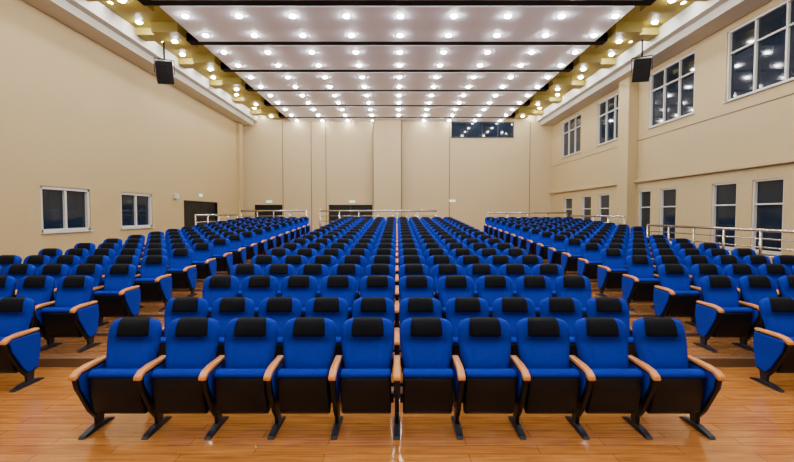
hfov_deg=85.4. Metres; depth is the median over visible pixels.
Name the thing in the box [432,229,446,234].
chair
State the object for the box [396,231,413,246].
chair
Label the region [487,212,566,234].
guard railing
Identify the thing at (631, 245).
chair
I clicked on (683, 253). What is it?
chair
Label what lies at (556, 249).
chair
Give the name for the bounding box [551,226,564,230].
chair
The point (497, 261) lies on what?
chair
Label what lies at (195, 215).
guard railing
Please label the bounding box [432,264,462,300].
chair
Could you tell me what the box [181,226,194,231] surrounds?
chair
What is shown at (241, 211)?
guard railing
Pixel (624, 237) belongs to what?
chair
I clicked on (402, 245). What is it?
chair
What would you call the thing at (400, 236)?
chair
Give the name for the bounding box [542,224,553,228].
chair
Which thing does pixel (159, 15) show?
ceiling lights
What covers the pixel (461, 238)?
chair
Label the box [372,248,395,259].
chair
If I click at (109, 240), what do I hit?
chair
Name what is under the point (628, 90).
pilaster
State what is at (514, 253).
chair
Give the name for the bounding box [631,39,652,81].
loudspeaker
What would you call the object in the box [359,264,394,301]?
chair
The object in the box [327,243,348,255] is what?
chair
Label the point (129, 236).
chair
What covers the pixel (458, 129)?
window
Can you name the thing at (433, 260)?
chair
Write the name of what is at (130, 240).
chair
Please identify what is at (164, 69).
loudspeaker
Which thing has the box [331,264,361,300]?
chair
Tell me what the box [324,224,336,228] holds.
chair
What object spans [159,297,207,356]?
chair
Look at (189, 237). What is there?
chair
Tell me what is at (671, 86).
window
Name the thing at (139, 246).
chair
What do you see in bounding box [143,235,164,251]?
chair
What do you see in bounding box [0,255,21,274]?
chair
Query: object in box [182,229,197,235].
chair
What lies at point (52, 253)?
chair
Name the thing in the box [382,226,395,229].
chair
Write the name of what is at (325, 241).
chair
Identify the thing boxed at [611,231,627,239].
chair
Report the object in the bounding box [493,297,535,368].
chair
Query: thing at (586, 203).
window
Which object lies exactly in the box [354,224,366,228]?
chair
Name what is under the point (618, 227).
chair
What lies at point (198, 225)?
chair
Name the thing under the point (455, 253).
chair
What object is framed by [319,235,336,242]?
chair
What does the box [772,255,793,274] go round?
chair
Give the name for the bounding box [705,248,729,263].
chair
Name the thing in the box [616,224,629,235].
chair
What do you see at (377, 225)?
chair
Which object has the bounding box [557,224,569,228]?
chair
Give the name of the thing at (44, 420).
floor
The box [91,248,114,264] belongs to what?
chair
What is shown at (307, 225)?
chair
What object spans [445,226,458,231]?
chair
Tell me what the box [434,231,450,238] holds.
chair
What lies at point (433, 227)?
chair
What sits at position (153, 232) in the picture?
chair
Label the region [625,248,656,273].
chair
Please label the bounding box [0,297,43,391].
chair
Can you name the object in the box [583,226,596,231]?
chair
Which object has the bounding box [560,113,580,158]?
window
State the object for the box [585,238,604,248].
chair
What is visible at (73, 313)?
chair
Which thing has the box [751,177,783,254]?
window
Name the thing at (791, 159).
trim
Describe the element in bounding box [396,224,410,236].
chair
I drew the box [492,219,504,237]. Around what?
chair
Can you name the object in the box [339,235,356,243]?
chair
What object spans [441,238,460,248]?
chair
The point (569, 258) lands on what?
chair
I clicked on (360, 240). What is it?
chair
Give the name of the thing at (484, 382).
chair
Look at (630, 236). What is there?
chair
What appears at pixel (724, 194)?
window
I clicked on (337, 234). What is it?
chair
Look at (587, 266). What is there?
chair
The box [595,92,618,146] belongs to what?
window
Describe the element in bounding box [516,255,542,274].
chair
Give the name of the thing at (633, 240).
chair
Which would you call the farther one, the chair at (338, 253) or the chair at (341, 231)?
the chair at (341, 231)
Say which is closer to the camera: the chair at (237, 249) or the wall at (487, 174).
the chair at (237, 249)
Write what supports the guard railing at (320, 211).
on the platform
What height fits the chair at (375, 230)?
1.000 m
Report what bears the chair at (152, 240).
on the platform
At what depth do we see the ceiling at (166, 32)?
17.24 m
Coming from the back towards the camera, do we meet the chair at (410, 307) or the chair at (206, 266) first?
the chair at (206, 266)
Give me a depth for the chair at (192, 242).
11.15 m
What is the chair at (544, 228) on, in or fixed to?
on the platform
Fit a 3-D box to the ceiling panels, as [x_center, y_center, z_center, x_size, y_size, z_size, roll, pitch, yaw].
[0.000,-6.625,12.624,14.600,0.300,30.246,0,2,0]
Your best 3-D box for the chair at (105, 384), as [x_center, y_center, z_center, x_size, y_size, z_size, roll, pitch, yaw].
[-2.554,1.343,3.967,0.579,1.000,0.546,0,2,0]
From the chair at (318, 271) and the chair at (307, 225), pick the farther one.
the chair at (307, 225)
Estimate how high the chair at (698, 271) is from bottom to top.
1.000 m
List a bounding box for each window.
[40,186,93,233]
[121,192,154,228]
[451,122,514,137]
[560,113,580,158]
[564,197,571,216]
[582,196,590,219]
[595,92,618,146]
[599,194,608,221]
[639,190,650,235]
[647,51,694,128]
[660,188,675,243]
[711,182,736,249]
[722,0,793,103]
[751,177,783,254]
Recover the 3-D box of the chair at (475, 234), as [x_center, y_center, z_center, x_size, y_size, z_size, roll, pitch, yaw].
[2.526,0.520,13.032,0.636,1.000,0.546,0,2,0]
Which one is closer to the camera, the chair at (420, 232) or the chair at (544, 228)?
the chair at (420, 232)
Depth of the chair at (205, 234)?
13.17 m
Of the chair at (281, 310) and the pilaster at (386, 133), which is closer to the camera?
the chair at (281, 310)
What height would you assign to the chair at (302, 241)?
1.000 m
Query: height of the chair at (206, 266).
1.000 m
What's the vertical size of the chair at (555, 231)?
1.000 m
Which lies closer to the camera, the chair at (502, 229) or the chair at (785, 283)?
the chair at (785, 283)
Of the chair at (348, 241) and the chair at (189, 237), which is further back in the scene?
the chair at (189, 237)
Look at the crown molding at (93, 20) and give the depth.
14.87 m
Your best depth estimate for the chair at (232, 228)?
15.18 m
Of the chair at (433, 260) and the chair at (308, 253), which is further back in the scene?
the chair at (308, 253)
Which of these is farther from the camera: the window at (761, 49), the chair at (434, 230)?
the chair at (434, 230)
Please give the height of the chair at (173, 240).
1.000 m
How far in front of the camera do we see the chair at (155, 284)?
8.01 m
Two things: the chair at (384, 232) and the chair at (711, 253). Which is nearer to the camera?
the chair at (711, 253)
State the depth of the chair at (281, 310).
5.09 m
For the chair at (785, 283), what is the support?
on the platform
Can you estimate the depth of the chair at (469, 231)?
14.17 m
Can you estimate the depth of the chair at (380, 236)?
12.16 m
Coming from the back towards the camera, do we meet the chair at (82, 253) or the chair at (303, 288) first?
the chair at (82, 253)
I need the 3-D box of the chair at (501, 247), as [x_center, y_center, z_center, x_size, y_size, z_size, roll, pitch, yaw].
[2.526,0.787,10.010,0.636,1.000,0.546,0,2,0]
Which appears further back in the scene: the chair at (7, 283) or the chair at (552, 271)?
the chair at (552, 271)
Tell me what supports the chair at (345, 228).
on the platform
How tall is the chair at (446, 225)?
1.000 m
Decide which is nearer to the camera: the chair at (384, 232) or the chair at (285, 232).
the chair at (384, 232)
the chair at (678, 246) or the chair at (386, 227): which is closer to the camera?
the chair at (678, 246)
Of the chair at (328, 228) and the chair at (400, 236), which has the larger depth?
the chair at (328, 228)
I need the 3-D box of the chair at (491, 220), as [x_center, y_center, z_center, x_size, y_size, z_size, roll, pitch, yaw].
[4.566,-0.102,20.082,0.579,1.000,0.546,0,2,0]
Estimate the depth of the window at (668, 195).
16.03 m
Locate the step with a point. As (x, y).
(216, 272)
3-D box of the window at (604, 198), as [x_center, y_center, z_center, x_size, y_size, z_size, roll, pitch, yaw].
[10.040,-0.761,20.836,0.200,2.030,1.180,0,2,0]
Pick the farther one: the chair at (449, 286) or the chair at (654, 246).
the chair at (654, 246)
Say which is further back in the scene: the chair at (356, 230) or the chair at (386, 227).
the chair at (386, 227)
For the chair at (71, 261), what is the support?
on the platform
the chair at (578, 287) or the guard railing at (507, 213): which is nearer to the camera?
the chair at (578, 287)
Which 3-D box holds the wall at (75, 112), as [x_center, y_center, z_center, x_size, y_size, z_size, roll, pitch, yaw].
[-10.115,-2.693,12.403,0.230,8.400,31.000,0,2,0]
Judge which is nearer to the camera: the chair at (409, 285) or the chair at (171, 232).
the chair at (409, 285)
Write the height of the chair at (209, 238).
1.000 m
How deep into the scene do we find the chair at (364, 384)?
3.94 m
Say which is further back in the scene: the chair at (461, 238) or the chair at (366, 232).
the chair at (366, 232)
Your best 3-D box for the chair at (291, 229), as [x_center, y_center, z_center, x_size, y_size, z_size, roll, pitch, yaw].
[-4.594,0.075,18.068,0.636,1.000,0.546,0,2,0]
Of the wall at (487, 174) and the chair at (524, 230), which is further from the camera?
the wall at (487, 174)
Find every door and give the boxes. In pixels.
[184,200,217,226]
[255,205,282,217]
[329,205,371,222]
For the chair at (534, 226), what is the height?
1.000 m
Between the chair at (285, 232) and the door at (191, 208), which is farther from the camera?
the door at (191, 208)
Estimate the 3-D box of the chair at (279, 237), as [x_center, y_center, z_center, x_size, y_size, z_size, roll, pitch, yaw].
[-4.594,0.253,16.053,0.636,1.000,0.546,0,2,0]
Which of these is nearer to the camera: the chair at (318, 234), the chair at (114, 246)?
the chair at (114, 246)
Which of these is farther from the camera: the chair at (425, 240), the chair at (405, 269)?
the chair at (425, 240)
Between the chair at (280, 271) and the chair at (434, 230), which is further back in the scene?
the chair at (434, 230)
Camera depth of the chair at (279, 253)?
9.13 m
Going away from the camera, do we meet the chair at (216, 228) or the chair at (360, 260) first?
the chair at (360, 260)
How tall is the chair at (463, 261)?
1.000 m
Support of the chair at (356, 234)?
on the platform
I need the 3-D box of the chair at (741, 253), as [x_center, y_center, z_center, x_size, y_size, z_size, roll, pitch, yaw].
[7.406,0.876,9.002,0.636,1.000,0.546,0,2,0]
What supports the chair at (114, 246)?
on the platform
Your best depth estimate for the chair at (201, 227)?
15.18 m
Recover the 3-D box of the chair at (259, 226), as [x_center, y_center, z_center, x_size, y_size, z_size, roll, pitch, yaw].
[-5.189,0.253,16.053,0.567,1.000,0.546,0,2,0]
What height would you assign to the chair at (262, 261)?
1.000 m
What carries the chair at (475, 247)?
on the platform
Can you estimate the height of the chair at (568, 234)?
1.000 m
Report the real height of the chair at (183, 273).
1.000 m
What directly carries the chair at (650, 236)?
on the platform
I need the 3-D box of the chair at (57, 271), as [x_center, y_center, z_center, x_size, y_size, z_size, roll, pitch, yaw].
[-5.748,1.054,6.988,0.567,1.000,0.546,0,2,0]
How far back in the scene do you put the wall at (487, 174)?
27.86 m
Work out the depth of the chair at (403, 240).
11.15 m
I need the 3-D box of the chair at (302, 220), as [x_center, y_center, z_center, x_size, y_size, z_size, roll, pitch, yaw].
[-4.594,-0.102,20.082,0.636,1.000,0.546,0,2,0]
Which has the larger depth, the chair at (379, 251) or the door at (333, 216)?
the door at (333, 216)
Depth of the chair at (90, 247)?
10.14 m
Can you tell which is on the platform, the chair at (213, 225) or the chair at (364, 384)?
the chair at (213, 225)
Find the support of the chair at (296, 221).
on the platform
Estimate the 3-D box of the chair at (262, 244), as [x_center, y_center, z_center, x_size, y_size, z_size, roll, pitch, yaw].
[-4.594,0.431,14.039,0.636,1.000,0.546,0,2,0]
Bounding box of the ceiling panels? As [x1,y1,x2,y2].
[137,0,655,120]
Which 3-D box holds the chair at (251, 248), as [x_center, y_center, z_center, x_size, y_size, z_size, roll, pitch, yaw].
[-4.594,0.520,13.032,0.636,1.000,0.546,0,2,0]
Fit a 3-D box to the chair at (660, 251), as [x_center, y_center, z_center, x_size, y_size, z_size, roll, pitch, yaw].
[5.691,0.876,9.002,0.567,1.000,0.546,0,2,0]
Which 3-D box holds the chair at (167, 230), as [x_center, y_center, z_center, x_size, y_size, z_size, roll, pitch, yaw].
[-7.434,0.431,14.039,0.579,1.000,0.546,0,2,0]
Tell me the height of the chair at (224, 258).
1.000 m
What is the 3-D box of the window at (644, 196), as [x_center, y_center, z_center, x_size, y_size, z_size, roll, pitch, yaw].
[10.040,-0.625,17.414,0.200,2.030,0.930,0,2,0]
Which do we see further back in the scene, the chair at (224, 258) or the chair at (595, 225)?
the chair at (595, 225)
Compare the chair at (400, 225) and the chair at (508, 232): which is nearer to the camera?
the chair at (400, 225)
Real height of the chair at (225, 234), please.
1.000 m
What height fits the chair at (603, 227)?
1.000 m
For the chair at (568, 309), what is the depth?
5.09 m
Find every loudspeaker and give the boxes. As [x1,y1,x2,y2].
[154,41,174,84]
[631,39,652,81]
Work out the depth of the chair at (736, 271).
7.11 m
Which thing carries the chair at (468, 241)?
on the platform
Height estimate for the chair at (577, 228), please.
1.000 m
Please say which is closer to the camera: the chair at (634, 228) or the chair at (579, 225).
the chair at (634, 228)
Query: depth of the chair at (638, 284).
8.01 m
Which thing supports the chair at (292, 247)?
on the platform
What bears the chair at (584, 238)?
on the platform
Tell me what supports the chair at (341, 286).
on the platform
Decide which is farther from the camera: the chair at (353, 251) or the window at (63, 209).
the window at (63, 209)
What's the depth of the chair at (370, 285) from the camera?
6.10 m
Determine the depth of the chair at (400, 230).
14.18 m
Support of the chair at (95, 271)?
on the platform
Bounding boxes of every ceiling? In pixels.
[86,0,707,118]
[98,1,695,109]
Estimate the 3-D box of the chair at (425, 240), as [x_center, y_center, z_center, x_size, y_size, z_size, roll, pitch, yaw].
[0.811,0.698,11.017,0.567,1.000,0.546,0,2,0]
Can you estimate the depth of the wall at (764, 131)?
14.12 m
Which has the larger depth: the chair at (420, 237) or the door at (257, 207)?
the door at (257, 207)
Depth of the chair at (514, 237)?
16.10 m
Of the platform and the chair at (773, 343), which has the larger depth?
the platform
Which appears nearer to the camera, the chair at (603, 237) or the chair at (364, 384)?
the chair at (364, 384)
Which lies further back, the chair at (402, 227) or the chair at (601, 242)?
the chair at (402, 227)
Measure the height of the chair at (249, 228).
1.000 m
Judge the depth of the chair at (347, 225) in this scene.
16.19 m
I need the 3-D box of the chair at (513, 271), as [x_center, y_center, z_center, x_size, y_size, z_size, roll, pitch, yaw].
[1.931,1.054,6.988,0.567,1.000,0.546,0,2,0]
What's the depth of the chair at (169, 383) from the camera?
3.93 m
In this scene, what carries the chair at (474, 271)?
on the platform
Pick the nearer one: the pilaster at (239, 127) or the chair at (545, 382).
the chair at (545, 382)
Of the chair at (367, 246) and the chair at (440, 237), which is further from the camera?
the chair at (440, 237)
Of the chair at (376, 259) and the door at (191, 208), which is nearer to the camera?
the chair at (376, 259)
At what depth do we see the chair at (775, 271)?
7.11 m
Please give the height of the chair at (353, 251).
1.000 m
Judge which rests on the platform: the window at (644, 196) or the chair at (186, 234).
the chair at (186, 234)
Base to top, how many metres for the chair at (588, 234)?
1.000 m
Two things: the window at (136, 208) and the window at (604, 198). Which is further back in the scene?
the window at (604, 198)
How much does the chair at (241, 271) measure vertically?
1.000 m
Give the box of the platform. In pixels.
[38,241,755,366]
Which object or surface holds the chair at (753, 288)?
on the platform
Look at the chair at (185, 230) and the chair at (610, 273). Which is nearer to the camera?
the chair at (610, 273)
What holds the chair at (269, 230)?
on the platform
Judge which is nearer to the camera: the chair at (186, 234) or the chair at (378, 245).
the chair at (378, 245)
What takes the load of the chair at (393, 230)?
on the platform
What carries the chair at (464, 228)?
on the platform
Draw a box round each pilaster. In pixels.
[236,122,243,217]
[373,120,400,223]
[616,76,638,231]
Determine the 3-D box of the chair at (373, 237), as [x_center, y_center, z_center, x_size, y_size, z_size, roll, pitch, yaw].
[-0.869,0.609,12.024,0.567,1.000,0.546,0,2,0]
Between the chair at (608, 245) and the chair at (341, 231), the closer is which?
the chair at (608, 245)
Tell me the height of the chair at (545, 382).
1.000 m
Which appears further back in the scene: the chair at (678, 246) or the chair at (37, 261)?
the chair at (678, 246)
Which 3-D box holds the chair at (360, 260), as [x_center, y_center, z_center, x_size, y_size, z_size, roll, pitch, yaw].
[-0.869,0.965,7.995,0.567,1.000,0.546,0,2,0]
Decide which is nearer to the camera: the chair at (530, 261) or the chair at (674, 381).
the chair at (674, 381)
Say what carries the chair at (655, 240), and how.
on the platform
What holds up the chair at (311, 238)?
on the platform
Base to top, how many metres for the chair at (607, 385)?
1.000 m
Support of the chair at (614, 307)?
on the floor
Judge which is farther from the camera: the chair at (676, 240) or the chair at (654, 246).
the chair at (676, 240)
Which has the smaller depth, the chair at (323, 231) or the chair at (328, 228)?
the chair at (323, 231)
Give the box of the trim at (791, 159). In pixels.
[549,93,793,193]
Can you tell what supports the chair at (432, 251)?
on the platform
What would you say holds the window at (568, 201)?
in the wall at (764, 131)
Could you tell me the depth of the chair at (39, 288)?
6.10 m
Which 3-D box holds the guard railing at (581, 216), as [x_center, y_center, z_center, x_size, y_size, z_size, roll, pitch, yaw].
[8.980,-0.022,19.614,0.120,1.390,5.320,0,2,0]
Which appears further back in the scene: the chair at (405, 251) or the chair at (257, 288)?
the chair at (405, 251)
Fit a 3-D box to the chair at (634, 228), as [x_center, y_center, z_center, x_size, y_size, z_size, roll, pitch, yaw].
[8.526,0.342,15.046,0.636,1.000,0.546,0,2,0]
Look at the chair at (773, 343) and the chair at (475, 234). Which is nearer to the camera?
the chair at (773, 343)
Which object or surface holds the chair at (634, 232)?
on the platform
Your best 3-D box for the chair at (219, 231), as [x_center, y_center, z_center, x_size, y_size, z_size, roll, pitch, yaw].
[-5.748,0.431,14.039,0.567,1.000,0.546,0,2,0]
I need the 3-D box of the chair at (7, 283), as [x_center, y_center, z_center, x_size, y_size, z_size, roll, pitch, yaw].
[-5.748,1.143,5.981,0.567,1.000,0.546,0,2,0]
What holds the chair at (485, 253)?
on the platform
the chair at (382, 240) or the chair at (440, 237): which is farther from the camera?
the chair at (440, 237)
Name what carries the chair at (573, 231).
on the platform
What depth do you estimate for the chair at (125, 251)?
9.13 m
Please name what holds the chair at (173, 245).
on the platform
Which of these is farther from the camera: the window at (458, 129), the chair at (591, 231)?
the window at (458, 129)
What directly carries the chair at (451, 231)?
on the platform
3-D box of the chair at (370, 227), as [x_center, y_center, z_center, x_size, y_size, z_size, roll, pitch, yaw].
[-0.869,0.342,15.046,0.567,1.000,0.546,0,2,0]
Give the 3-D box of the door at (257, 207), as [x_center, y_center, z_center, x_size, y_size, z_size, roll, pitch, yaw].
[-8.350,-0.663,28.076,1.800,2.100,0.160,0,2,0]
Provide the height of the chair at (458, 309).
1.000 m
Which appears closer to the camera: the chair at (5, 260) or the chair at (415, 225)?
the chair at (5, 260)
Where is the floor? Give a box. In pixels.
[0,367,793,461]
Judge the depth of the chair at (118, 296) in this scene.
6.99 m
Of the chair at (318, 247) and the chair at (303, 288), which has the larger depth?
the chair at (318, 247)
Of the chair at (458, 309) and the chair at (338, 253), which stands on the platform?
the chair at (338, 253)
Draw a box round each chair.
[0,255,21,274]
[0,275,16,297]
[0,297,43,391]
[4,264,35,289]
[14,264,69,296]
[16,275,54,336]
[23,255,50,274]
[33,275,100,352]
[38,248,62,263]
[53,255,79,274]
[53,264,102,300]
[64,248,88,263]
[68,317,161,439]
[74,243,95,254]
[82,255,109,274]
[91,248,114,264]
[92,264,140,326]
[98,243,118,256]
[101,255,138,285]
[103,238,122,249]
[117,248,140,265]
[121,243,142,257]
[124,238,143,251]
[127,235,144,246]
[133,317,219,439]
[134,255,171,311]
[137,248,166,273]
[140,243,165,264]
[141,238,165,257]
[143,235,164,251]
[144,231,163,246]
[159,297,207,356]
[165,229,180,240]
[165,231,182,243]
[166,235,184,249]
[167,238,186,256]
[167,248,196,296]
[168,243,189,264]
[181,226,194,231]
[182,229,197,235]
[184,231,200,238]
[186,235,203,243]
[189,238,208,248]
[192,243,216,278]
[194,224,206,228]
[197,226,210,231]
[198,317,277,439]
[200,229,213,234]
[202,275,238,317]
[203,231,218,238]
[206,235,223,242]
[209,224,221,228]
[211,238,232,274]
[211,297,254,357]
[213,226,226,231]
[216,229,230,234]
[221,231,236,237]
[224,224,236,228]
[226,235,245,264]
[229,226,242,230]
[230,264,260,296]
[233,229,247,234]
[239,231,257,258]
[240,224,251,228]
[242,275,277,316]
[244,226,257,230]
[246,229,267,259]
[251,255,277,274]
[254,224,266,228]
[258,297,300,368]
[260,226,275,249]
[263,317,335,439]
[264,264,294,296]
[267,248,290,263]
[269,224,283,246]
[277,222,289,242]
[280,243,300,254]
[280,255,306,274]
[281,275,316,316]
[284,221,295,240]
[289,219,301,237]
[290,238,309,247]
[293,248,316,263]
[295,218,305,234]
[297,264,327,296]
[300,217,310,233]
[300,235,316,242]
[304,243,324,254]
[305,297,347,368]
[307,231,322,237]
[310,255,336,275]
[312,238,330,247]
[314,229,327,234]
[319,226,332,231]
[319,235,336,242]
[319,248,342,263]
[320,275,355,319]
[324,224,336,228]
[325,231,340,238]
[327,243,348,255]
[328,317,393,439]
[331,229,344,234]
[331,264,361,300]
[333,238,352,248]
[335,226,348,231]
[339,224,351,228]
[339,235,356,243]
[339,255,365,297]
[343,231,359,238]
[346,248,369,265]
[347,229,361,234]
[351,226,364,232]
[351,243,371,258]
[352,297,394,372]
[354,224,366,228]
[355,238,374,250]
[358,235,375,246]
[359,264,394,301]
[359,275,394,327]
[361,231,377,241]
[364,229,378,236]
[366,226,379,235]
[368,224,380,232]
[369,255,395,267]
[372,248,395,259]
[374,243,395,273]
[376,238,395,245]
[378,235,395,240]
[380,231,395,236]
[381,229,395,232]
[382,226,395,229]
[393,317,453,439]
[394,297,441,372]
[395,248,421,273]
[395,255,424,285]
[395,264,428,327]
[395,275,434,327]
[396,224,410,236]
[396,226,411,239]
[396,229,412,242]
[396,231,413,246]
[396,235,415,251]
[396,238,417,257]
[396,243,419,273]
[413,224,425,232]
[414,226,427,235]
[415,229,429,236]
[416,231,432,241]
[418,235,435,246]
[419,238,438,251]
[422,243,442,258]
[424,248,447,265]
[427,224,439,228]
[428,255,454,297]
[429,226,442,232]
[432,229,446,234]
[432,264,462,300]
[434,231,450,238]
[437,235,454,243]
[438,275,473,319]
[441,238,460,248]
[442,224,454,228]
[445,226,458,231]
[445,243,466,255]
[446,297,488,368]
[449,229,462,234]
[451,248,474,263]
[451,317,516,439]
[453,231,468,238]
[457,224,469,228]
[457,235,474,242]
[457,255,483,275]
[461,226,474,231]
[463,238,481,247]
[466,229,479,234]
[466,264,496,296]
[469,243,489,254]
[471,231,486,237]
[477,235,493,242]
[477,248,500,263]
[477,275,512,316]
[483,217,493,233]
[484,238,503,247]
[487,255,513,274]
[488,218,498,234]
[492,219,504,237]
[493,243,513,254]
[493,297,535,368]
[498,221,509,240]
[499,264,529,296]
[503,248,526,263]
[504,222,516,242]
[508,317,579,439]
[510,224,524,246]
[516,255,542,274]
[516,275,551,316]
[518,226,533,249]
[526,229,542,254]
[527,224,539,228]
[533,264,563,296]
[536,226,549,230]
[536,231,554,258]
[539,297,582,357]
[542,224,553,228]
[546,229,560,259]
[548,235,567,264]
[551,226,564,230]
[555,275,591,317]
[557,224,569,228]
[557,231,572,237]
[561,238,582,274]
[563,229,577,234]
[565,317,642,439]
[567,226,580,231]
[570,235,587,242]
[572,224,584,228]
[575,231,590,238]
[577,243,601,278]
[580,229,593,234]
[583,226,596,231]
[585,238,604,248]
[586,297,634,356]
[587,224,599,228]
[590,235,607,243]
[593,231,609,238]
[596,229,611,235]
[597,248,626,296]
[599,226,612,231]
[601,224,614,229]
[604,243,625,264]
[607,238,626,256]
[609,235,627,249]
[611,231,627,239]
[613,229,628,240]
[615,226,628,231]
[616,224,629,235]
[622,255,659,311]
[622,317,725,439]
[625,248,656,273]
[628,231,649,246]
[628,238,652,257]
[628,243,653,264]
[629,235,650,251]
[630,226,648,244]
[649,235,666,249]
[650,238,669,254]
[650,255,691,307]
[651,243,672,260]
[653,248,676,268]
[653,264,699,316]
[671,238,690,249]
[675,243,695,256]
[679,248,702,264]
[684,255,711,285]
[685,264,722,326]
[693,275,752,352]
[698,243,719,254]
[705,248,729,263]
[714,255,740,274]
[724,264,756,300]
[731,248,755,263]
[732,275,777,351]
[743,255,770,274]
[750,297,793,391]
[758,264,789,296]
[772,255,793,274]
[777,275,793,297]
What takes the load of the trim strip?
attached to the wall at (487, 174)
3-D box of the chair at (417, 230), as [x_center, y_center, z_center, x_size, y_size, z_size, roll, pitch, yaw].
[0.811,0.431,14.039,0.567,1.000,0.546,0,2,0]
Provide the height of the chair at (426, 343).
1.000 m
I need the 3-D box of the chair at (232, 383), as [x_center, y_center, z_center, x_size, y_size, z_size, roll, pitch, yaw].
[-1.429,1.343,3.967,0.567,1.000,0.546,0,2,0]
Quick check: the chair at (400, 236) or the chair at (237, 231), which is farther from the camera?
the chair at (237, 231)
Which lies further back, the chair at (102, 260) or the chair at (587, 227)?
the chair at (587, 227)
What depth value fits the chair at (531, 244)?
14.09 m
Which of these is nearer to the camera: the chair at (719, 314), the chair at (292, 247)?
the chair at (719, 314)
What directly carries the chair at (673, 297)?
on the platform
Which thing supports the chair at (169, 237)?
on the platform
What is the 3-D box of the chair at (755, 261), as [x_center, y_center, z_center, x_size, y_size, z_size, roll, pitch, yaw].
[6.811,0.965,7.995,0.567,1.000,0.546,0,2,0]
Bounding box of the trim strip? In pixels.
[282,120,530,230]
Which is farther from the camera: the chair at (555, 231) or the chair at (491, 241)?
the chair at (555, 231)
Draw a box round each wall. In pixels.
[0,0,237,263]
[243,116,551,231]
[551,0,793,263]
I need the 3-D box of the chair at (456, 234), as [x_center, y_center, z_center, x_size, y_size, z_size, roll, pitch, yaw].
[1.931,0.520,13.032,0.567,1.000,0.546,0,2,0]
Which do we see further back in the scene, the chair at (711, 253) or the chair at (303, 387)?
the chair at (711, 253)
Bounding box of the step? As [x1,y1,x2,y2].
[39,272,754,358]
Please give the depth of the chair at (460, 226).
16.19 m
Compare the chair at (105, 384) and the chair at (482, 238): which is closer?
the chair at (105, 384)
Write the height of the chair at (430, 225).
1.000 m
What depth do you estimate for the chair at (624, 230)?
14.18 m
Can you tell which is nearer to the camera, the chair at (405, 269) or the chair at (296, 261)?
the chair at (405, 269)
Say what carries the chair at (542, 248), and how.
on the platform
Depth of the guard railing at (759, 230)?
11.64 m
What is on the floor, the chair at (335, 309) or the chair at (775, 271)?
the chair at (335, 309)
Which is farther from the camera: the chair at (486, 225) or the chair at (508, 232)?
the chair at (486, 225)
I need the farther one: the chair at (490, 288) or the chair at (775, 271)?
the chair at (775, 271)
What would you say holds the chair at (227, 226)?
on the platform
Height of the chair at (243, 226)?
1.000 m
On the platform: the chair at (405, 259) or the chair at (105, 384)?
the chair at (405, 259)
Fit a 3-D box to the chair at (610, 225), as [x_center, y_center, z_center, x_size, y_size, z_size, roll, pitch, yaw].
[7.931,0.253,16.053,0.567,1.000,0.546,0,2,0]
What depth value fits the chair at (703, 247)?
10.14 m
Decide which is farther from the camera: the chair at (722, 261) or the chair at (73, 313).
the chair at (722, 261)
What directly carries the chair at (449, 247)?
on the platform
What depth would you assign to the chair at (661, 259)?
8.12 m
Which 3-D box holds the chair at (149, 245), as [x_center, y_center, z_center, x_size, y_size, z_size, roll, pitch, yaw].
[-5.748,0.787,10.010,0.567,1.000,0.546,0,2,0]
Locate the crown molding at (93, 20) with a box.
[23,0,770,125]
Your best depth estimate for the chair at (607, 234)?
13.17 m
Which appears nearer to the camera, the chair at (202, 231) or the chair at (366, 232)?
the chair at (366, 232)
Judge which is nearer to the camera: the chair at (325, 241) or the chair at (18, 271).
the chair at (18, 271)
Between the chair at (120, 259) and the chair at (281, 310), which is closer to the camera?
the chair at (281, 310)
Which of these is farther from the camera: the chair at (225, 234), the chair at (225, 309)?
the chair at (225, 234)
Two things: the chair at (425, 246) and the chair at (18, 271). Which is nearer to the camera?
the chair at (18, 271)
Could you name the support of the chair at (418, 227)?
on the platform
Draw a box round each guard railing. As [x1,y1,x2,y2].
[194,214,236,224]
[240,210,306,234]
[319,210,436,226]
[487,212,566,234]
[570,215,624,223]
[646,224,793,257]
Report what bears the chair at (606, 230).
on the platform
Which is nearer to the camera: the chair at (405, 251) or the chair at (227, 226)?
the chair at (405, 251)
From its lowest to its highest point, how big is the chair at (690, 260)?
1.000 m
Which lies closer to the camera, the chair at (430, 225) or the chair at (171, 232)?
the chair at (171, 232)
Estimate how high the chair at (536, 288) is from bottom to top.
1.000 m
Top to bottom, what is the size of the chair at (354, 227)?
1.000 m
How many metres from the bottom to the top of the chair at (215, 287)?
1.000 m
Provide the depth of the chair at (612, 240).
11.15 m
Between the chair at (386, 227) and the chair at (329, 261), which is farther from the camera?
the chair at (386, 227)
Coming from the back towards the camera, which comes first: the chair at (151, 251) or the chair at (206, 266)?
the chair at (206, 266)
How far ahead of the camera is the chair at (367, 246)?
10.14 m
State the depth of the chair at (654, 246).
10.15 m
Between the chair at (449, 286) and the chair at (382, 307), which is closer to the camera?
the chair at (382, 307)
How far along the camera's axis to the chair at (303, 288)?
6.09 m

